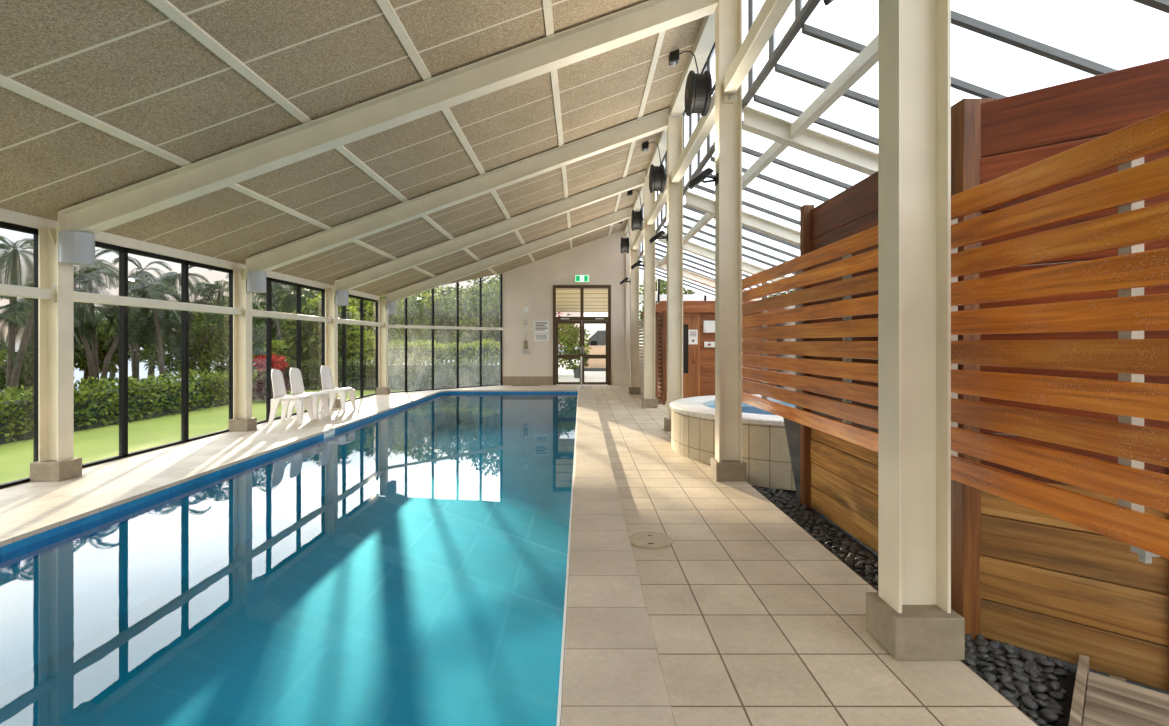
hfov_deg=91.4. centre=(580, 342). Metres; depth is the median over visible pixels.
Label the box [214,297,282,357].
broadleaf tree
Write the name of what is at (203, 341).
broadleaf tree
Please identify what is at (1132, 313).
screen
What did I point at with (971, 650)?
pebble
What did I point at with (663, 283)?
broadleaf tree
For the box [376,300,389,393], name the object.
steel column
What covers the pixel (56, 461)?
steel column
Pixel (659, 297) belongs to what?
window
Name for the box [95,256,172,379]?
palm tree
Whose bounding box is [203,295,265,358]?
broadleaf tree
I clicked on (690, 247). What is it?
roof beam
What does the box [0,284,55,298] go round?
window rail
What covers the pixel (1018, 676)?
pebble
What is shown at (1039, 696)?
pebble
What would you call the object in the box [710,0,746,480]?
steel column
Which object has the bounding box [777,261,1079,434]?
wall
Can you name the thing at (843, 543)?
pebble
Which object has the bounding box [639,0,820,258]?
window
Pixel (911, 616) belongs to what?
steel column
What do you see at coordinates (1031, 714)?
pebble
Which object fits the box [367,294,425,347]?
broadleaf tree
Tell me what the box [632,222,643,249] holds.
tie beam
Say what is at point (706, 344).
switch box
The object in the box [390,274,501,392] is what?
window
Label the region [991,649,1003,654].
pebble
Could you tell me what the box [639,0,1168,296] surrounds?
glass roof
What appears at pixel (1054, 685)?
pebble
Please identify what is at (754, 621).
floor
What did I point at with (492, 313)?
broadleaf tree
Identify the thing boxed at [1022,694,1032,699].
pebble
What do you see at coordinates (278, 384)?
plastic chair
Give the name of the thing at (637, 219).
fan
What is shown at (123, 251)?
window
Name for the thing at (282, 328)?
broadleaf tree
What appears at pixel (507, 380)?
baseboard
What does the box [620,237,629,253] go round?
fan
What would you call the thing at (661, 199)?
tie beam
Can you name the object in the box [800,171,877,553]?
wall
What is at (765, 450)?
tub
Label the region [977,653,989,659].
pebble
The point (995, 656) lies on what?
pebble
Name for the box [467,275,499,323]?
broadleaf tree
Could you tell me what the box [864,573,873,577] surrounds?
pebble
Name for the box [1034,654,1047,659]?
pebble
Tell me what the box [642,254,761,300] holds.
roof beam
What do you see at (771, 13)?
tie beam
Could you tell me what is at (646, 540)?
access cover
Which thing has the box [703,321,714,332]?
control box
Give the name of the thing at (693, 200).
roof beam
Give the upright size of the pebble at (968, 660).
0.035 m
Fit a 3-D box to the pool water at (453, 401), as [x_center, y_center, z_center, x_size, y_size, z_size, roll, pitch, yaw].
[-1.938,1.390,6.250,3.723,0.001,18.900,0,0,0]
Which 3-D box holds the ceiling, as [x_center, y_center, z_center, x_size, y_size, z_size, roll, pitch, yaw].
[-1.910,-2.344,6.730,6.820,2.517,21.860,0,0,0]
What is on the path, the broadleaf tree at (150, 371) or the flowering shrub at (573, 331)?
the flowering shrub at (573, 331)
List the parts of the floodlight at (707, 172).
bracket arm, bracket arm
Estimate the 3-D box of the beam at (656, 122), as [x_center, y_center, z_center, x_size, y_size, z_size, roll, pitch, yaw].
[-1.820,-2.205,8.489,6.240,2.533,0.180,0,0,0]
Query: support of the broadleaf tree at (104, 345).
on the lawn
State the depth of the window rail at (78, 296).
6.63 m
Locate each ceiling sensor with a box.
[627,189,641,209]
[642,141,660,164]
[669,49,698,72]
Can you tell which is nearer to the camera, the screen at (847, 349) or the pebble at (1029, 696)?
the pebble at (1029, 696)
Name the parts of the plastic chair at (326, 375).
leg, backrest, leg, seat, leg, leg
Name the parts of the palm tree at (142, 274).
frond crown, frond crown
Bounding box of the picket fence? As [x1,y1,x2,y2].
[254,359,498,364]
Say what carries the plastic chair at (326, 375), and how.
on the floor at (31, 508)
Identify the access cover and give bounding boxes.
[629,532,672,548]
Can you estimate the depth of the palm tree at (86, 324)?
13.54 m
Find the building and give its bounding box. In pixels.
[584,287,643,370]
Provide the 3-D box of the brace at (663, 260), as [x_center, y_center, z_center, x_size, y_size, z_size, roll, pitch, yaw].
[2.025,-2.010,13.014,0.080,0.115,2.867,0,0,0]
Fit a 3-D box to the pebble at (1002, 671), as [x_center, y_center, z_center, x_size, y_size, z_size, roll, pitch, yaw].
[1.844,1.435,2.488,0.052,0.022,0.064,0,0,22]
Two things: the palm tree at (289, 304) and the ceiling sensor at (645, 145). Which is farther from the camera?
the palm tree at (289, 304)
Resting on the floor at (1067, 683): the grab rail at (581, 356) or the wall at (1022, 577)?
the wall at (1022, 577)
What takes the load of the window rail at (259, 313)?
attached to the steel column at (242, 420)
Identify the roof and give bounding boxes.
[556,289,607,311]
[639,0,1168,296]
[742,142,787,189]
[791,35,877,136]
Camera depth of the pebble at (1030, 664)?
2.54 m
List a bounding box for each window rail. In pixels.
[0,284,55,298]
[74,291,243,314]
[252,310,331,321]
[338,318,383,326]
[388,325,503,329]
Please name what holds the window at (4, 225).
on the floor at (31, 508)
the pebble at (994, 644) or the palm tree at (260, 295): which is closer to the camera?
the pebble at (994, 644)
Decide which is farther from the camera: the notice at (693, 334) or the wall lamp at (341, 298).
the notice at (693, 334)
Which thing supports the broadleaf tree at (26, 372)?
on the lawn
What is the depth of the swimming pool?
4.83 m
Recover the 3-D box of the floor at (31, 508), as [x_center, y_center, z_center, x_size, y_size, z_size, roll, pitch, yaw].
[-2.708,1.317,6.700,5.285,0.035,21.800,0,0,0]
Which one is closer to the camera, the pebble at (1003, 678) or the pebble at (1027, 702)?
the pebble at (1027, 702)
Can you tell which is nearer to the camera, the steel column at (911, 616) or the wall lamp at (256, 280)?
the steel column at (911, 616)
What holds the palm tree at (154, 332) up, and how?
on the lawn
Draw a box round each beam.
[58,0,718,233]
[246,108,668,278]
[334,170,645,295]
[386,206,631,305]
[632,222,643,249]
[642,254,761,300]
[647,180,666,224]
[658,231,794,289]
[671,92,714,182]
[685,191,799,245]
[723,0,792,93]
[742,105,877,175]
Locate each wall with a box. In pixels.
[502,230,629,384]
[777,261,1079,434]
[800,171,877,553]
[951,58,1168,691]
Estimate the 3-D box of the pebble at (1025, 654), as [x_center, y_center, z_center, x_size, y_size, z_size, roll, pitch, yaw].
[2.041,1.429,2.608,0.052,0.023,0.064,0,0,-3]
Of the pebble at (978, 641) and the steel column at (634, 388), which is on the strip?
the pebble at (978, 641)
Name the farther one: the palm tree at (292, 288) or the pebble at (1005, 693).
the palm tree at (292, 288)
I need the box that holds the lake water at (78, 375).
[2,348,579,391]
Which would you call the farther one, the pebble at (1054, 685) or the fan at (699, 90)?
the fan at (699, 90)
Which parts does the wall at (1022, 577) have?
corner post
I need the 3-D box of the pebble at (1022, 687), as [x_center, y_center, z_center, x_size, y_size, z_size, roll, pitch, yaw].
[1.840,1.435,2.377,0.047,0.031,0.061,0,0,0]
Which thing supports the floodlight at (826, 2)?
attached to the steel column at (911, 616)
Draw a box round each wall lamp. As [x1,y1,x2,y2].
[58,230,94,265]
[247,271,265,292]
[335,290,347,305]
[386,301,396,313]
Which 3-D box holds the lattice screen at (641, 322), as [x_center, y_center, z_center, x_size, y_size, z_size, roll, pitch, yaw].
[1.720,0.325,16.200,0.100,1.949,2.260,0,0,0]
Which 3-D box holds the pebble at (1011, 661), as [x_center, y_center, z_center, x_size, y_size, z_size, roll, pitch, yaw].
[1.948,1.433,2.552,0.061,0.029,0.042,0,0,36]
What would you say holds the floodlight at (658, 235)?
attached to the steel column at (675, 127)
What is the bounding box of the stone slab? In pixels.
[783,418,799,499]
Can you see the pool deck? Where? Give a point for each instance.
(613, 675)
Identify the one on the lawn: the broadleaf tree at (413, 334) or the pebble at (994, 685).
the broadleaf tree at (413, 334)
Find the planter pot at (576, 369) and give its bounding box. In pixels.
[566,347,588,377]
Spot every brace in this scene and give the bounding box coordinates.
[659,254,666,265]
[683,213,714,245]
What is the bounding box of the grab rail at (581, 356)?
[580,356,582,388]
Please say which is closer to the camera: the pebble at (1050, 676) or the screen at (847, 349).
the pebble at (1050, 676)
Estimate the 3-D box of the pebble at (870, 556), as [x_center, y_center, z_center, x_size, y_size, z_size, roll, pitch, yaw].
[1.943,1.432,3.819,0.052,0.025,0.062,0,0,3]
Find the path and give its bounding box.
[558,359,605,385]
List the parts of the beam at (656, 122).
plate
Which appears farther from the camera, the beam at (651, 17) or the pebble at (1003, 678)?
the beam at (651, 17)
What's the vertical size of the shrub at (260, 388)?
0.927 m
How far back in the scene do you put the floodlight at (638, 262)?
11.45 m
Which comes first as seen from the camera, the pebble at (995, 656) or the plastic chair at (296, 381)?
the pebble at (995, 656)
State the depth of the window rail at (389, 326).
15.85 m
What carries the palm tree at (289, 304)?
on the lawn
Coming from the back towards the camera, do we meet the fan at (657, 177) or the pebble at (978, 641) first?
the fan at (657, 177)
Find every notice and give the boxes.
[534,321,548,340]
[689,330,697,343]
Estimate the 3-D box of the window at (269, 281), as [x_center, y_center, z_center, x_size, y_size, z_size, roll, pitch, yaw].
[-5.200,0.107,9.969,0.060,2.386,3.015,0,0,0]
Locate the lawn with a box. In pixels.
[0,390,411,483]
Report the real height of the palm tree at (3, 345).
3.088 m
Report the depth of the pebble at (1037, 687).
2.37 m
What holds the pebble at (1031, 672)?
on the strip
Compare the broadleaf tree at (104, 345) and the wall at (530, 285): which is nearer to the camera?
the broadleaf tree at (104, 345)
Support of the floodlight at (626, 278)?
attached to the steel column at (634, 388)
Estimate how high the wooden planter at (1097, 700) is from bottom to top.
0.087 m
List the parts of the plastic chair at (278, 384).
leg, backrest, leg, seat, leg, leg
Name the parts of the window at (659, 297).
rail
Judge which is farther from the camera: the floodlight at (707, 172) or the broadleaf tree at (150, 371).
the broadleaf tree at (150, 371)
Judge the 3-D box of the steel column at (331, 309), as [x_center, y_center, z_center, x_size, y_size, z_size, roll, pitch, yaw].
[-5.035,0.099,11.506,0.280,2.400,0.250,0,0,0]
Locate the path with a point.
(564, 375)
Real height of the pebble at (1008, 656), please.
0.036 m
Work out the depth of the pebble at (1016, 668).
2.49 m
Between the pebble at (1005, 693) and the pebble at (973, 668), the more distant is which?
the pebble at (973, 668)
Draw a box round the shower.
[523,307,527,352]
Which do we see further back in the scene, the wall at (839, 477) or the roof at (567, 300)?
the roof at (567, 300)
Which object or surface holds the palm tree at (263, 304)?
on the lawn
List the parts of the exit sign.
green panel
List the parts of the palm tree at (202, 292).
frond crown, frond crown, frond crown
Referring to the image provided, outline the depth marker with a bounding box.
[324,428,334,438]
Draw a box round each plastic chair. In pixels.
[268,369,313,423]
[287,368,329,418]
[318,365,355,411]
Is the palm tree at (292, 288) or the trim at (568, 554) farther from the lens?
the palm tree at (292, 288)
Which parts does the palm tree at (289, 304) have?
frond crown, frond crown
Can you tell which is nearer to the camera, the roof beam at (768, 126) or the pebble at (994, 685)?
the pebble at (994, 685)
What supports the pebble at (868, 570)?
on the strip
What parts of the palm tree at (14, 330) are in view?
frond crown, frond crown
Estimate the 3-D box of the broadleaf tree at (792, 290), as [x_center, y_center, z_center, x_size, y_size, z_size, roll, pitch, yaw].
[8.456,-0.838,23.181,2.924,4.322,2.743,0,0,34]
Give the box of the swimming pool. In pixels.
[0,391,577,725]
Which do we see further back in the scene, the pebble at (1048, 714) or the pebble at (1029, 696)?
the pebble at (1029, 696)
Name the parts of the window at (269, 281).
sill frame, head frame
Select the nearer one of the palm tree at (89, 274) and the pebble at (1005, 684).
the pebble at (1005, 684)
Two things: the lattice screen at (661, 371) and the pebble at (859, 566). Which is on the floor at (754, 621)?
the lattice screen at (661, 371)
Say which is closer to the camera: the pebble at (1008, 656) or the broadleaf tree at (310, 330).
the pebble at (1008, 656)
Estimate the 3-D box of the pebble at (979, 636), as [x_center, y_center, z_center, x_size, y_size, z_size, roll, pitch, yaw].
[1.945,1.440,2.780,0.036,0.033,0.049,0,0,18]
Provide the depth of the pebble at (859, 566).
3.63 m
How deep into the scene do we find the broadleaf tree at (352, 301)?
26.82 m
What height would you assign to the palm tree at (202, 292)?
4.068 m
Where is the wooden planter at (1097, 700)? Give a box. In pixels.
[1068,654,1168,725]
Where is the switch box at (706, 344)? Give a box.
[704,342,714,346]
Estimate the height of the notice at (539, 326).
0.620 m
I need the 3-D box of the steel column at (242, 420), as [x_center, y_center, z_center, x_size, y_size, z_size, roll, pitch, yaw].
[-5.035,0.099,8.489,0.280,2.400,0.250,0,0,0]
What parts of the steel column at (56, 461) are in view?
bracket plate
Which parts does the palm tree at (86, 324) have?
frond crown, frond crown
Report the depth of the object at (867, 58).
4.43 m
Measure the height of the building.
4.020 m
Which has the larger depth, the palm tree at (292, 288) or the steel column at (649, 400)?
the palm tree at (292, 288)
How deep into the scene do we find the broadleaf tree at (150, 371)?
18.33 m
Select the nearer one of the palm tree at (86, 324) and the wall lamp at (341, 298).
the wall lamp at (341, 298)
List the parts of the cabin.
door, door frame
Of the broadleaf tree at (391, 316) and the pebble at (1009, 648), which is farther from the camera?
the broadleaf tree at (391, 316)
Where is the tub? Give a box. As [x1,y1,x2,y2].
[670,394,795,490]
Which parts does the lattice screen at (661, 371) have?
post, post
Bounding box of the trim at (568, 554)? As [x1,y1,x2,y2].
[557,387,578,725]
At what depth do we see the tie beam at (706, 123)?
6.83 m
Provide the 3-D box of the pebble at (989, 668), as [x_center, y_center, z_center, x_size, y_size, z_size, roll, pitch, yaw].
[1.780,1.427,2.491,0.059,0.040,0.045,0,0,0]
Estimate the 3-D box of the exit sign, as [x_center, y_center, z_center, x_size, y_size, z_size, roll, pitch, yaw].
[0.030,-1.985,17.565,0.440,0.230,0.068,0,0,0]
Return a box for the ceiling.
[0,0,714,299]
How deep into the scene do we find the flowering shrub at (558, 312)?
24.56 m
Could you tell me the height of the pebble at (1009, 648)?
0.034 m
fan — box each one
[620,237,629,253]
[631,210,643,230]
[649,164,666,192]
[684,71,714,115]
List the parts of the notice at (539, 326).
panel, panel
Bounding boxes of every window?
[0,221,37,488]
[33,235,232,467]
[229,273,323,423]
[321,289,377,401]
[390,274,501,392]
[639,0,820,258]
[639,279,706,302]
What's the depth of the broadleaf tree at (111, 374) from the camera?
23.91 m
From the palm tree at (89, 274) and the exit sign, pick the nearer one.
the palm tree at (89, 274)
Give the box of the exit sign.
[575,275,588,281]
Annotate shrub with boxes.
[252,353,288,371]
[252,370,290,400]
[556,312,579,345]
[558,324,591,369]
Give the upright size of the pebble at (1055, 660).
0.026 m
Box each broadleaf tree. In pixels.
[0,338,6,368]
[0,345,32,393]
[74,318,130,388]
[95,309,117,378]
[107,293,180,378]
[133,302,228,373]
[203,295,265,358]
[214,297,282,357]
[272,286,320,340]
[281,296,353,364]
[287,291,378,328]
[317,306,378,364]
[348,297,399,344]
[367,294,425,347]
[388,286,445,347]
[390,297,455,344]
[407,284,499,347]
[437,279,499,347]
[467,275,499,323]
[639,272,696,325]
[767,276,794,297]
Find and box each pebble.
[841,541,850,547]
[845,559,854,565]
[850,542,858,547]
[850,547,856,553]
[855,557,864,561]
[855,564,862,568]
[858,552,866,555]
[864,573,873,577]
[865,562,874,565]
[865,568,871,573]
[867,554,874,559]
[964,656,975,666]
[965,634,971,640]
[965,640,972,647]
[965,647,974,652]
[965,652,977,661]
[968,665,977,672]
[974,639,988,645]
[975,634,984,639]
[977,644,985,652]
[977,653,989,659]
[978,662,992,666]
[980,666,994,672]
[983,671,996,681]
[986,681,999,690]
[988,640,1001,648]
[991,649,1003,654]
[992,654,1006,661]
[994,660,1004,667]
[996,668,1010,674]
[999,674,1011,682]
[1000,690,1016,699]
[1001,682,1015,690]
[1004,643,1015,653]
[1005,654,1018,658]
[1007,697,1019,707]
[1008,658,1024,667]
[1012,663,1023,673]
[1012,672,1028,682]
[1015,680,1029,693]
[1020,650,1034,659]
[1021,697,1038,709]
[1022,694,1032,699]
[1024,660,1036,669]
[1026,711,1038,719]
[1028,669,1039,677]
[1028,676,1041,682]
[1031,682,1047,692]
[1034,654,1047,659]
[1035,693,1049,701]
[1035,699,1050,708]
[1038,659,1054,666]
[1040,708,1058,721]
[1043,668,1053,673]
[1046,673,1057,680]
[1050,681,1060,690]
[1052,657,1064,667]
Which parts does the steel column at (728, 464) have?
bracket plate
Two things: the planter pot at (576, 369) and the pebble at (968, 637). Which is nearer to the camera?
the pebble at (968, 637)
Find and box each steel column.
[30,227,81,480]
[229,268,256,430]
[325,288,340,407]
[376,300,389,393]
[629,211,640,393]
[642,176,656,407]
[664,115,682,430]
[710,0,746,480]
[866,0,964,659]
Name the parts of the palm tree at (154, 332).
frond crown, frond crown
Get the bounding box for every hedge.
[0,369,265,443]
[213,355,499,389]
[252,339,499,364]
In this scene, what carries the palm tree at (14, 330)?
on the lawn
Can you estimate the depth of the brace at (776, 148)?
6.27 m
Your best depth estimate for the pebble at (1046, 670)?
2.48 m
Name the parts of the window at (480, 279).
sill frame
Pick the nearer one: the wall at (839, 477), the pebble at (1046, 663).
the pebble at (1046, 663)
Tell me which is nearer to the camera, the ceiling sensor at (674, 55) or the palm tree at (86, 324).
the ceiling sensor at (674, 55)
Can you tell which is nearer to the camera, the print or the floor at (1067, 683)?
the floor at (1067, 683)
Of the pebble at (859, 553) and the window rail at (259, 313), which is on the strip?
the pebble at (859, 553)
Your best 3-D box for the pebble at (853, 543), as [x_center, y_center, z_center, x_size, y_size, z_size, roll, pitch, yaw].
[1.943,1.439,4.046,0.052,0.033,0.058,0,0,15]
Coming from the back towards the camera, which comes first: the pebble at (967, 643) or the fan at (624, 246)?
the fan at (624, 246)
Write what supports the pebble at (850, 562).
on the strip
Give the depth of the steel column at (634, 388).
14.52 m
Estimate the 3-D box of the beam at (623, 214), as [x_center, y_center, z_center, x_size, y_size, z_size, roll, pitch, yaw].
[-1.820,-2.205,14.523,6.240,2.533,0.180,0,0,0]
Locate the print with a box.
[535,322,547,336]
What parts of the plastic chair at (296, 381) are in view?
leg, backrest, seat, leg, leg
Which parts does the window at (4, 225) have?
sill frame, head frame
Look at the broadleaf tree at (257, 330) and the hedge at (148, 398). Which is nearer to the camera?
the hedge at (148, 398)
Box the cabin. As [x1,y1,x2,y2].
[641,301,782,400]
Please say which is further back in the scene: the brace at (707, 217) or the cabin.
the cabin
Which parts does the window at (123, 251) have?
sill frame, head frame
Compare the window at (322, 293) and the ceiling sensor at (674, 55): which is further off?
the window at (322, 293)
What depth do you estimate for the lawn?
9.76 m
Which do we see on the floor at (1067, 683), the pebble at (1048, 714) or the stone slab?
the stone slab
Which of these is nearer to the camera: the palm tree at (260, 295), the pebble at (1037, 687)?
the pebble at (1037, 687)
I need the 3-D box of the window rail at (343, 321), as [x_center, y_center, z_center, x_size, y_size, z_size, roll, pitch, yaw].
[-5.045,-0.463,13.014,0.080,0.095,2.957,0,0,0]
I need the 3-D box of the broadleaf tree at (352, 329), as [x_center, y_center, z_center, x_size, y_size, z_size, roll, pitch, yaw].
[-9.130,-0.006,21.961,2.483,3.212,2.190,0,0,4]
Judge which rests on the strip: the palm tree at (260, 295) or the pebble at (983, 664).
the pebble at (983, 664)
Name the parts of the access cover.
lid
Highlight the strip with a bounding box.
[755,485,1070,725]
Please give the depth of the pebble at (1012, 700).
2.26 m
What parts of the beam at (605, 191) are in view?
plate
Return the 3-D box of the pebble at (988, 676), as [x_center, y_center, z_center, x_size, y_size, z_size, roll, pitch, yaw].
[1.747,1.428,2.435,0.049,0.032,0.045,0,0,11]
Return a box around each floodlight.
[620,277,629,284]
[631,260,643,268]
[649,230,667,243]
[688,168,717,189]
[823,0,833,5]
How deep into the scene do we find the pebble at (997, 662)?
2.54 m
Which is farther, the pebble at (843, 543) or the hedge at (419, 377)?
the hedge at (419, 377)
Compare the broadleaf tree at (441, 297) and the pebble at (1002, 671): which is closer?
the pebble at (1002, 671)
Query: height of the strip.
0.066 m
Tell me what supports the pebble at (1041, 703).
on the strip
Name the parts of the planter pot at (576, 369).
pot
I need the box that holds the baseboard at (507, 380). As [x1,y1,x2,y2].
[503,376,552,384]
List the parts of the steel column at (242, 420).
bracket plate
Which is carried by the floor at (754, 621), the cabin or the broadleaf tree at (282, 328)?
the cabin
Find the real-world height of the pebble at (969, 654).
0.031 m
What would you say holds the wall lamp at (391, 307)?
attached to the steel column at (383, 388)
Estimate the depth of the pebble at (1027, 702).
2.25 m
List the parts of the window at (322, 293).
sill frame, head frame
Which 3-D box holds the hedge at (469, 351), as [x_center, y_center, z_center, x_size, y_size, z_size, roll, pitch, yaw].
[-7.273,0.758,23.216,12.766,1.977,1.720,0,0,0]
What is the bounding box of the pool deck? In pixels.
[560,386,675,725]
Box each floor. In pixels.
[0,385,578,546]
[591,385,1038,725]
[753,486,1168,725]
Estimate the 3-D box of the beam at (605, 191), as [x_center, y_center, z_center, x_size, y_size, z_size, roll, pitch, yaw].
[-1.820,-2.205,11.506,6.240,2.533,0.180,0,0,0]
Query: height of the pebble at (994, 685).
0.031 m
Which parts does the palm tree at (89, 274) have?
frond crown, frond crown, frond crown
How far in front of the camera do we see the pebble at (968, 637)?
2.77 m
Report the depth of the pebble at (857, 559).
3.75 m
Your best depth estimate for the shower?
17.53 m
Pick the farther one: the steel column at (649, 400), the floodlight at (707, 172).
the steel column at (649, 400)
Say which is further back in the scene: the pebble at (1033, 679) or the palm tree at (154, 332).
the palm tree at (154, 332)
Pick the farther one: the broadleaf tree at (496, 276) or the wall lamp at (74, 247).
the broadleaf tree at (496, 276)
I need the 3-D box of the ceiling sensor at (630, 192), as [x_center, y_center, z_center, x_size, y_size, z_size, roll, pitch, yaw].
[1.218,-3.155,12.599,0.173,0.563,0.550,0,0,-36]
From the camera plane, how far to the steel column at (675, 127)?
8.48 m
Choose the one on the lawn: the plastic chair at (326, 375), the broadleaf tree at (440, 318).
the broadleaf tree at (440, 318)
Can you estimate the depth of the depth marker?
8.59 m
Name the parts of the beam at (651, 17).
plate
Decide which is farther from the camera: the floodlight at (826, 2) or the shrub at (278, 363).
the shrub at (278, 363)
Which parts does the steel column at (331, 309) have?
bracket plate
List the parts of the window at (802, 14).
head frame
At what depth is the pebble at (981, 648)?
2.66 m
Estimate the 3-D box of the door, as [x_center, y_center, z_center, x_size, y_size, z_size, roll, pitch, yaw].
[0.030,-0.245,17.610,1.791,3.090,0.160,0,0,0]
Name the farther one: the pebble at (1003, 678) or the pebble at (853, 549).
the pebble at (853, 549)
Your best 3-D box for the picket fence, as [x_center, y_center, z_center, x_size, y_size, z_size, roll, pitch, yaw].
[-7.150,1.110,21.510,10.700,0.980,0.060,0,0,0]
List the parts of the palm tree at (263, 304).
frond crown, frond crown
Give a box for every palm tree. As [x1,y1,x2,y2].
[0,235,82,388]
[0,313,23,367]
[7,279,128,349]
[21,248,180,388]
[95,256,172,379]
[116,277,194,374]
[151,266,258,372]
[225,273,280,327]
[252,282,313,340]
[253,284,279,304]
[278,285,318,309]
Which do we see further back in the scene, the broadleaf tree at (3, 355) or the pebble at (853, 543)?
the broadleaf tree at (3, 355)
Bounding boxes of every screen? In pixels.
[639,319,643,389]
[658,311,665,404]
[742,225,877,451]
[951,110,1168,563]
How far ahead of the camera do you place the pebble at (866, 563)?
3.68 m
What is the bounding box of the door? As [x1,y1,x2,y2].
[553,285,610,384]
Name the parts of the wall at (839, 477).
post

